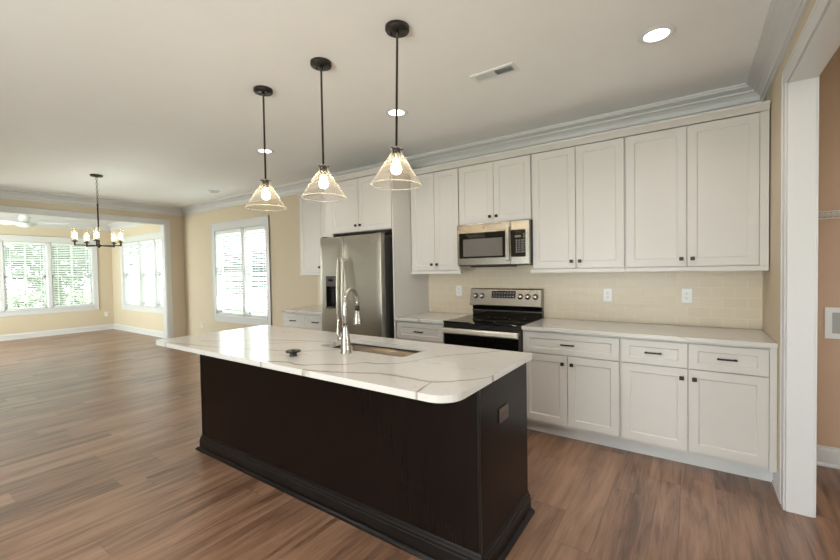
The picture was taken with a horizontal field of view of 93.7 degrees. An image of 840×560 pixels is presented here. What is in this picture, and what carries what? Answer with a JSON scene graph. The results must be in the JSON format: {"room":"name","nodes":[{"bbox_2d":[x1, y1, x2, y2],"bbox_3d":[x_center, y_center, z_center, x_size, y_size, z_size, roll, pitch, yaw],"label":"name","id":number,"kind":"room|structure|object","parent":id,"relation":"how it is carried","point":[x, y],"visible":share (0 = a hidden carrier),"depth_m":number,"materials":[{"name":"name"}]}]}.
{"room":"kitchen","nodes":[
{"label":"kitchen","id":0,"kind":"room"},
{"bbox_2d":[0,224,113,334],"bbox_3d":[-9.272,-0.018,8.770,0.140,2.725,4.238,0,2,34],"label":"wall","id":1,"kind":"structure","parent":0,"point":[51,321],"depth_m":9.67,"materials":[{"name":"beige paint"}]},
{"bbox_2d":[0,235,98,316],"bbox_3d":[-9.039,-0.105,9.067,0.168,1.817,2.567,0,2,34],"label":"window","id":2,"kind":"structure","parent":1,"relation":"in","point":[94,305],"depth_m":9.34,"materials":[{"name":"white paint"}]},
{"bbox_2d":[3,241,47,309],"bbox_3d":[-9.036,-0.104,9.031,0.058,1.522,0.695,0,2,34],"label":"window blind","id":3,"kind":"object","parent":2,"relation":"attached to","point":[25,244],"visible":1,"depth_m":9.02,"materials":[{"name":"white plastic"}]},
{"bbox_2d":[51,243,92,306],"bbox_3d":[-8.569,-0.129,9.711,0.058,1.522,0.757,0,2,34],"label":"window blind","id":4,"kind":"object","parent":2,"relation":"attached to","point":[52,244],"visible":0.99,"depth_m":9.69,"materials":[{"name":"white plastic"}]},
{"bbox_2d":[0,217,144,230],"bbox_3d":[-7.602,-1.306,7.576,3.965,0.150,3.958,0,2,34],"label":"crown molding","id":5,"kind":"structure","parent":1,"relation":"attached to","point":[73,225],"depth_m":9.67,"materials":[{"name":"white paint"}]},
{"bbox_2d":[0,324,163,340],"bbox_3d":[-7.558,1.276,7.639,3.965,0.135,3.958,0,2,34],"label":"baseboard","id":6,"kind":"structure","parent":1,"relation":"attached to","point":[150,332],"depth_m":9.41,"materials":[{"name":"white paint"}]},
{"bbox_2d":[0,198,185,337],"bbox_3d":[-6.738,0.025,5.208,0.140,2.725,6.755,0,2,34],"label":"wall","id":7,"kind":"structure","parent":0,"point":[176,231],"depth_m":7.79,"materials":[{"name":"beige paint"}]},
{"bbox_2d":[0,205,173,338],"bbox_3d":[-5.878,0.108,6.453,0.184,2.470,3.259,0,2,34],"label":"door frame","id":8,"kind":"structure","parent":7,"relation":"attached to","point":[165,235],"depth_m":7.60,"materials":[{"name":"white paint"}]},
{"bbox_2d":[111,224,163,331],"bbox_3d":[-6.421,-0.080,9.296,3.965,2.725,0.140,0,2,34],"label":"wall","id":9,"kind":"structure","parent":0,"point":[153,321],"depth_m":9.82,"materials":[{"name":"beige paint"}]},
{"bbox_2d":[120,232,162,313],"bbox_3d":[-6.427,-0.155,9.268,2.750,1.817,0.168,0,2,34],"label":"window","id":10,"kind":"structure","parent":9,"relation":"in","point":[157,235],"depth_m":9.41,"materials":[{"name":"white paint"}]},
{"bbox_2d":[123,242,139,304],"bbox_3d":[-7.118,-0.154,9.716,0.889,1.522,0.058,0,2,34],"label":"window blind","id":11,"kind":"object","parent":10,"relation":"attached to","point":[133,243],"visible":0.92,"depth_m":9.72,"materials":[{"name":"white plastic"}]},
{"bbox_2d":[140,240,154,305],"bbox_3d":[-6.359,-0.154,9.195,0.699,1.522,0.058,0,2,34],"label":"window blind","id":12,"kind":"object","parent":10,"relation":"attached to","point":[148,241],"visible":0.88,"depth_m":9.20,"materials":[{"name":"white plastic"}]},
{"bbox_2d":[155,239,162,306],"bbox_3d":[-5.683,-0.154,8.730,0.699,1.522,0.058,0,2,34],"label":"window blind","id":13,"kind":"object","parent":10,"relation":"attached to","point":[156,240],"visible":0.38,"depth_m":8.85,"materials":[{"name":"white plastic"}]},
{"bbox_2d":[0,0,770,223],"bbox_3d":[-4.719,-1.389,3.833,13.238,0.100,7.138,0,2,34],"label":"ceiling","id":14,"kind":"structure","parent":0,"point":[157,99],"depth_m":2.71,"materials":[{"name":"paint"}]},
{"bbox_2d":[0,215,68,227],"bbox_3d":[-7.648,-1.197,7.569,1.250,0.366,1.225,0,2,34],"label":"ceiling fan","id":15,"kind":"object","parent":14,"relation":"hanging from","point":[24,220],"visible":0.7,"depth_m":7.55,"materials":[{"name":"white plastic"}]},
{"bbox_2d":[72,174,123,247],"bbox_3d":[-4.256,-0.901,5.167,0.533,0.954,0.519,0,2,34],"label":"chandelier","id":16,"kind":"object","parent":14,"relation":"hanging from","point":[97,235],"visible":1,"depth_m":5.18,"materials":[{"name":"brown metal"}]},
{"bbox_2d":[256,148,273,153],"bbox_3d":[-1.680,-1.398,4.265,0.192,0.006,0.192,0,2,34],"label":"recessed light","id":17,"kind":"object","parent":14,"relation":"in","point":[260,150],"visible":0.81,"depth_m":4.25,"materials":[{"name":"white plastic"}]},
{"bbox_2d":[245,85,286,209],"bbox_3d":[-1.125,-0.949,2.851,0.282,0.853,0.282,0,2,34],"label":"pendant light","id":18,"kind":"object","parent":14,"relation":"hanging from","point":[261,90],"visible":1,"depth_m":2.84,"materials":[{"name":"brown metal"}]},
{"bbox_2d":[262,178,268,188],"bbox_3d":[-1.121,-0.701,2.857,0.044,0.070,0.044,0,2,34],"label":"socket","id":19,"kind":"object","parent":18,"relation":"attached to","point":[265,182],"depth_m":2.84,"materials":[{"name":"brown metal"}]},
{"bbox_2d":[310,57,344,196],"bbox_3d":[-0.620,-0.950,2.501,0.282,0.853,0.282,0,2,34],"label":"pendant light","id":20,"kind":"object","parent":14,"relation":"hanging from","point":[320,64],"visible":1,"depth_m":2.49,"materials":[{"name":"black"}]},
{"bbox_2d":[320,164,326,175],"bbox_3d":[-0.615,-0.701,2.507,0.044,0.070,0.044,0,2,34],"label":"socket","id":21,"kind":"object","parent":20,"relation":"attached to","point":[323,168],"depth_m":2.49,"materials":[{"name":"brown metal"}]},
{"bbox_2d":[372,20,415,189],"bbox_3d":[-0.139,-0.949,2.167,0.282,0.859,0.282,0,2,23],"label":"pendant light","id":22,"kind":"object","parent":14,"relation":"hanging from","point":[396,29],"visible":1,"depth_m":2.15,"materials":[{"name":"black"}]},
{"bbox_2d":[392,146,399,159],"bbox_3d":[-0.130,-0.701,2.170,0.044,0.070,0.044,2,3,34],"label":"socket","id":23,"kind":"object","parent":22,"relation":"attached to","point":[396,150],"depth_m":2.15,"materials":[{"name":"brown metal"}]},
{"bbox_2d":[385,108,407,116],"bbox_3d":[-0.196,-1.400,3.292,0.192,0.006,0.192,0,2,34],"label":"recessed light","id":24,"kind":"object","parent":14,"relation":"in","point":[390,112],"visible":0.81,"depth_m":3.29,"materials":[{"name":"white plastic"}]},
{"bbox_2d":[470,62,519,83],"bbox_3d":[0.502,-1.394,2.657,0.310,0.010,0.120,0,2,34],"label":"ceiling vent","id":25,"kind":"object","parent":14,"relation":"in","point":[508,68],"visible":1,"depth_m":2.65,"materials":[{"name":"white plastic"}]},
{"bbox_2d":[637,24,675,43],"bbox_3d":[1.353,-1.401,2.251,0.192,0.006,0.192,0,2,34],"label":"recessed light","id":26,"kind":"object","parent":14,"relation":"in","point":[659,33],"visible":1,"depth_m":2.24,"materials":[{"name":"white plastic"}]},
{"bbox_2d":[0,329,839,559],"bbox_3d":[-3.912,1.415,3.380,15.078,0.060,7.138,0,2,34],"label":"floor","id":27,"kind":"structure","parent":0,"point":[101,430],"depth_m":2.45,"materials":[{"name":"brown wood"}]},
{"bbox_2d":[283,312,321,330],"bbox_3d":[-1.270,0.854,5.180,0.864,0.882,0.657,0,2,34],"label":"base cabinet","id":28,"kind":"object","parent":27,"relation":"on","point":[293,320],"visible":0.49,"depth_m":4.95,"materials":[{"name":"paint"}]},
{"bbox_2d":[280,306,320,314],"bbox_3d":[-1.283,0.396,5.182,0.891,0.030,0.647,0,2,34],"label":"countertop","id":29,"kind":"structure","parent":28,"relation":"on","point":[316,310],"depth_m":5.05,"materials":[{"name":"white stone"}]},
{"bbox_2d":[324,189,340,236],"bbox_3d":[-0.916,0.082,4.912,0.018,2.427,0.650,0,2,34],"label":"board","id":30,"kind":"object","parent":27,"relation":"on","point":[324,189],"visible":0.02,"depth_m":4.62,"materials":[{"name":"paint"}]},
{"bbox_2d":[320,232,393,337],"bbox_3d":[-0.584,0.397,4.553,0.910,1.802,0.782,0,2,34],"label":"refrigerator","id":31,"kind":"object","parent":27,"relation":"on","point":[364,263],"visible":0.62,"depth_m":4.19,"materials":[{"name":"metal"}]},
{"bbox_2d":[195,354,534,559],"bbox_3d":[-0.569,0.902,2.697,2.523,0.883,0.678,0,2,34],"label":"kitchen island","id":32,"kind":"object","parent":27,"relation":"on","point":[427,480],"visible":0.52,"depth_m":2.12,"materials":[{"name":"black wood"}]},
{"bbox_2d":[156,325,531,402],"bbox_3d":[-0.666,0.449,2.585,2.539,0.030,0.938,0,2,34],"label":"countertop","id":33,"kind":"structure","parent":32,"relation":"on","point":[439,373],"depth_m":2.16,"materials":[{"name":"white stone"}]},
{"bbox_2d":[285,349,300,355],"bbox_3d":[-0.741,0.424,2.299,0.090,0.036,0.090,0,2,34],"label":"stopper","id":34,"kind":"object","parent":33,"relation":"on","point":[293,352],"visible":1,"depth_m":2.28,"materials":[{"name":"black plastic"}]},
{"bbox_2d":[336,287,361,353],"bbox_3d":[-0.422,0.239,2.429,0.097,0.389,0.241,0,2,25],"label":"faucet","id":35,"kind":"object","parent":33,"relation":"on","point":[345,338],"visible":1,"depth_m":2.34,"materials":[{"name":"silver metal"}]},
{"bbox_2d":[332,343,420,356],"bbox_3d":[-0.295,0.569,2.528,0.760,0.216,0.362,0,2,34],"label":"island sink","id":36,"kind":"object","parent":33,"relation":"in","point":[396,352],"visible":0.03,"depth_m":2.69,"materials":[{"name":"metal"}]},
{"bbox_2d":[499,403,508,423],"bbox_3d":[0.422,0.668,1.975,0.009,0.072,0.117,0,2,34],"label":"wall outlet","id":37,"kind":"object","parent":32,"relation":"attached to","point":[503,411],"visible":1,"depth_m":1.96,"materials":[{"name":"brown plastic"}]},
{"bbox_2d":[391,172,428,338],"bbox_3d":[-0.088,0.081,4.344,0.012,2.428,0.650,0,2,34],"label":"board","id":38,"kind":"object","parent":27,"relation":"on","point":[410,291],"visible":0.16,"depth_m":4.21,"materials":[{"name":"paint"}]},
{"bbox_2d":[397,321,443,343],"bbox_3d":[0.168,0.853,4.192,0.580,0.882,0.657,0,2,34],"label":"base cabinet","id":39,"kind":"object","parent":27,"relation":"on","point":[406,330],"visible":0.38,"depth_m":3.93,"materials":[{"name":"paint"}]},
{"bbox_2d":[395,312,471,323],"bbox_3d":[0.167,0.395,4.186,0.586,0.030,0.647,0,2,34],"label":"countertop","id":40,"kind":"structure","parent":39,"relation":"on","point":[426,317],"depth_m":4.07,"materials":[{"name":"white stone"}]},
{"bbox_2d":[442,288,543,351],"bbox_3d":[0.708,0.686,3.780,0.758,1.179,0.702,0,2,34],"label":"range","id":41,"kind":"object","parent":27,"relation":"on","point":[499,315],"visible":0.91,"depth_m":3.75,"materials":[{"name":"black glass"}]},
{"bbox_2d":[443,314,541,327],"bbox_3d":[0.701,0.387,3.771,0.758,0.017,0.595,0,2,34],"label":"cooktop","id":42,"kind":"object","parent":41,"relation":"in","point":[474,320],"depth_m":3.70,"materials":[{"name":"black glass"}]},
{"bbox_2d":[523,330,622,449],"bbox_3d":[1.349,0.853,3.381,0.748,0.882,0.657,0,2,34],"label":"base cabinet","id":43,"kind":"object","parent":27,"relation":"on","point":[574,380],"visible":0.92,"depth_m":3.12,"materials":[{"name":"paint"}]},
{"bbox_2d":[621,337,776,481],"bbox_3d":[2.016,0.853,2.923,0.870,0.882,0.657,0,2,34],"label":"base cabinet","id":44,"kind":"object","parent":27,"relation":"on","point":[707,405],"visible":0.99,"depth_m":2.65,"materials":[{"name":"paint"}]},
{"bbox_2d":[522,318,777,347],"bbox_3d":[1.706,0.395,3.129,1.618,0.030,0.647,0,2,34],"label":"countertop","id":45,"kind":"structure","parent":44,"relation":"on","point":[698,334],"depth_m":2.95,"materials":[{"name":"white stone"}]},
{"bbox_2d":[182,194,762,335],"bbox_3d":[-1.077,-0.079,5.496,9.147,2.725,0.148,0,2,34],"label":"wall","id":46,"kind":"structure","parent":0,"point":[726,299],"depth_m":3.94,"materials":[{"name":"paint"}]},
{"bbox_2d":[210,215,271,325],"bbox_3d":[-3.097,-0.141,6.857,1.760,1.792,0.168,0,2,34],"label":"window","id":47,"kind":"structure","parent":46,"relation":"in","point":[254,221],"depth_m":6.78,"materials":[{"name":"white paint"}]},
{"bbox_2d":[216,228,242,314],"bbox_3d":[-3.402,-0.140,7.039,0.814,1.497,0.058,0,2,34],"label":"window blind","id":48,"kind":"object","parent":47,"relation":"attached to","point":[237,231],"visible":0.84,"depth_m":7.03,"materials":[{"name":"white plastic"}]},
{"bbox_2d":[244,225,266,316],"bbox_3d":[-2.733,-0.140,6.579,0.609,1.497,0.058,0,2,34],"label":"window blind","id":49,"kind":"object","parent":47,"relation":"attached to","point":[253,229],"visible":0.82,"depth_m":6.58,"materials":[{"name":"white plastic"}]},
{"bbox_2d":[299,193,324,274],"bbox_3d":[-1.197,-0.602,5.252,0.864,1.070,0.368,0,2,34],"label":"upper cabinet","id":50,"kind":"object","parent":46,"relation":"attached to","point":[311,207],"visible":0.49,"depth_m":5.24,"materials":[{"name":"paint"}]},
{"bbox_2d":[327,172,391,235],"bbox_3d":[-0.513,-0.837,4.586,0.961,0.590,0.678,0,2,34],"label":"upper cabinet","id":51,"kind":"object","parent":46,"relation":"attached to","point":[366,206],"visible":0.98,"depth_m":4.31,"materials":[{"name":"paint"}]},
{"bbox_2d":[325,188,338,236],"bbox_3d":[-0.876,-0.818,4.854,0.111,0.627,0.648,0,2,34],"label":"board","id":52,"kind":"object","parent":51,"relation":"attached to","point":[327,235],"visible":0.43,"depth_m":4.61,"materials":[{"name":"paint"}]},
{"bbox_2d":[295,100,770,196],"bbox_3d":[0.321,-1.159,3.995,4.866,0.052,0.688,0,2,34],"label":"trim","id":53,"kind":"structure","parent":51,"relation":"attached to","point":[753,108],"depth_m":3.30,"materials":[{"name":"paint"}]},
{"bbox_2d":[0,0,810,215],"bbox_3d":[-3.044,-1.263,2.624,8.877,0.150,6.755,0,2,34],"label":"crown molding","id":54,"kind":"structure","parent":46,"relation":"attached to","point":[783,19],"depth_m":3.53,"materials":[{"name":"white paint"}]},
{"bbox_2d":[410,168,474,273],"bbox_3d":[0.241,-0.602,4.264,0.617,1.070,0.368,0,2,34],"label":"upper cabinet","id":55,"kind":"object","parent":46,"relation":"attached to","point":[435,215],"visible":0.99,"depth_m":4.13,"materials":[{"name":"paint"}]},
{"bbox_2d":[456,285,461,295],"bbox_3d":[0.432,0.117,4.370,0.072,0.117,0.009,0,2,34],"label":"wall outlet","id":56,"kind":"object","parent":46,"relation":"attached to","point":[458,287],"visible":1,"depth_m":4.37,"materials":[{"name":"white plastic"}]},
{"bbox_2d":[459,155,532,224],"bbox_3d":[0.785,-0.846,3.882,0.746,0.582,0.368,0,2,34],"label":"upper cabinet","id":57,"kind":"object","parent":46,"relation":"attached to","point":[501,190],"visible":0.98,"depth_m":3.73,"materials":[{"name":"paint"}]},
{"bbox_2d":[457,219,532,266],"bbox_3d":[0.775,-0.339,3.857,0.731,0.422,0.437,0,2,34],"label":"microwave","id":58,"kind":"object","parent":57,"relation":"attached to","point":[505,243],"visible":0.99,"depth_m":3.68,"materials":[{"name":"metal"}]},
{"bbox_2d":[530,137,625,272],"bbox_3d":[1.400,-0.603,3.469,0.766,1.070,0.368,0,2,34],"label":"upper cabinet","id":59,"kind":"object","parent":46,"relation":"attached to","point":[578,192],"visible":0.98,"depth_m":3.31,"materials":[{"name":"paint"}]},
{"bbox_2d":[603,288,611,300],"bbox_3d":[1.677,0.133,3.516,0.072,0.117,0.009,0,2,34],"label":"wall outlet","id":60,"kind":"object","parent":46,"relation":"attached to","point":[607,292],"visible":1,"depth_m":3.51,"materials":[{"name":"white plastic"}]},
{"bbox_2d":[682,288,691,302],"bbox_3d":[2.160,0.127,3.184,0.072,0.117,0.009,0,2,34],"label":"wall outlet","id":61,"kind":"object","parent":46,"relation":"attached to","point":[686,292],"visible":1,"depth_m":3.18,"materials":[{"name":"white plastic"}]},
{"bbox_2d":[625,110,769,271],"bbox_3d":[2.071,-0.603,3.007,0.862,1.070,0.368,0,2,34],"label":"upper cabinet","id":62,"kind":"object","parent":46,"relation":"attached to","point":[697,195],"visible":1,"depth_m":2.85,"materials":[{"name":"paint"}]},
{"bbox_2d":[763,0,816,470],"bbox_3d":[0.685,0.022,0.110,0.116,2.725,6.755,0,2,34],"label":"wall","id":63,"kind":"structure","parent":0,"point":[771,278],"depth_m":2.48,"materials":[{"name":"beige paint"}]},
{"bbox_2d":[772,468,778,499],"bbox_3d":[2.190,1.236,2.415,0.013,0.135,0.261,0,2,34],"label":"baseboard","id":64,"kind":"structure","parent":63,"relation":"attached to","point":[775,481],"depth_m":2.42,"materials":[{"name":"white paint"}]},
{"bbox_2d":[779,0,839,517],"bbox_3d":[1.601,0.093,1.444,0.144,2.487,1.935,0,2,34],"label":"door frame","id":65,"kind":"structure","parent":63,"relation":"attached to","point":[818,41],"depth_m":2.16,"materials":[{"name":"white paint"}]},
{"bbox_2d":[817,46,839,447],"bbox_3d":[3.409,-0.267,2.349,1.840,3.100,0.140,0,2,34],"label":"wall","id":66,"kind":"structure","parent":0,"point":[828,350],"depth_m":2.69,"materials":[{"name":"paint"}]},
{"bbox_2d":[816,445,839,468],"bbox_3d":[3.386,1.218,2.316,1.840,0.135,0.028,0,2,34],"label":"baseboard","id":67,"kind":"structure","parent":66,"relation":"attached to","point":[826,456],"depth_m":2.71,"materials":[{"name":"white paint"}]},
{"bbox_2d":[818,210,839,218],"bbox_3d":[3.281,-0.293,2.163,1.836,0.293,0.308,0,2,34],"label":"wire shelf","id":68,"kind":"object","parent":66,"relation":"attached to","point":[835,212],"visible":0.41,"depth_m":2.52,"materials":[{"name":"white plastic"}]},
{"bbox_2d":[824,307,839,338],"bbox_3d":[2.899,0.294,2.612,0.298,0.213,0.036,0,2,34],"label":"washer outlet box","id":69,"kind":"object","parent":66,"relation":"attached to","point":[832,315],"visible":1,"depth_m":2.69,"materials":[{"name":"white plastic"}]},
{"label":"outside","id":70,"kind":"structure","parent":0,"visible":0},
{"bbox_2d":[7,287,266,313],"bbox_3d":[-2.553,1.528,13.945,100.000,0.150,100.000,0,2,34],"label":"ground","id":71,"kind":"structure","parent":70,"point":[149,298],"depth_m":30.50,"materials":[{"name":"green plant"}]},
{"bbox_2d":[5,244,88,304],"bbox_3d":[-15.001,-1.112,16.212,3.938,5.544,3.960,0,2,34],"label":"tree","id":72,"kind":"object","parent":71,"relation":"on","point":[11,244],"visible":0.13,"depth_m":15.64,"materials":[{"name":"green plant"}]},
{"bbox_2d":[13,272,87,306],"bbox_3d":[-13.010,0.704,13.893,2.035,1.959,1.992,0,2,34],"label":"shrub","id":73,"kind":"object","parent":71,"relation":"on","point":[54,272],"visible":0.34,"depth_m":13.80,"materials":[{"name":"green plant"}]},
{"bbox_2d":[69,243,152,273],"bbox_3d":[-19.037,-2.727,23.462,6.293,8.557,6.365,0,2,34],"label":"tree","id":74,"kind":"object","parent":71,"relation":"on","point":[147,243],"visible":0.02,"depth_m":24.23,"materials":[{"name":"green plant"}]},
{"bbox_2d":[223,229,266,310],"bbox_3d":[-5.834,-1.952,21.535,19.000,6.550,8.000,0,2,34],"label":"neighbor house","id":75,"kind":"structure","parent":71,"relation":"on","point":[231,284],"depth_m":19.40,"materials":[{"name":"white"}]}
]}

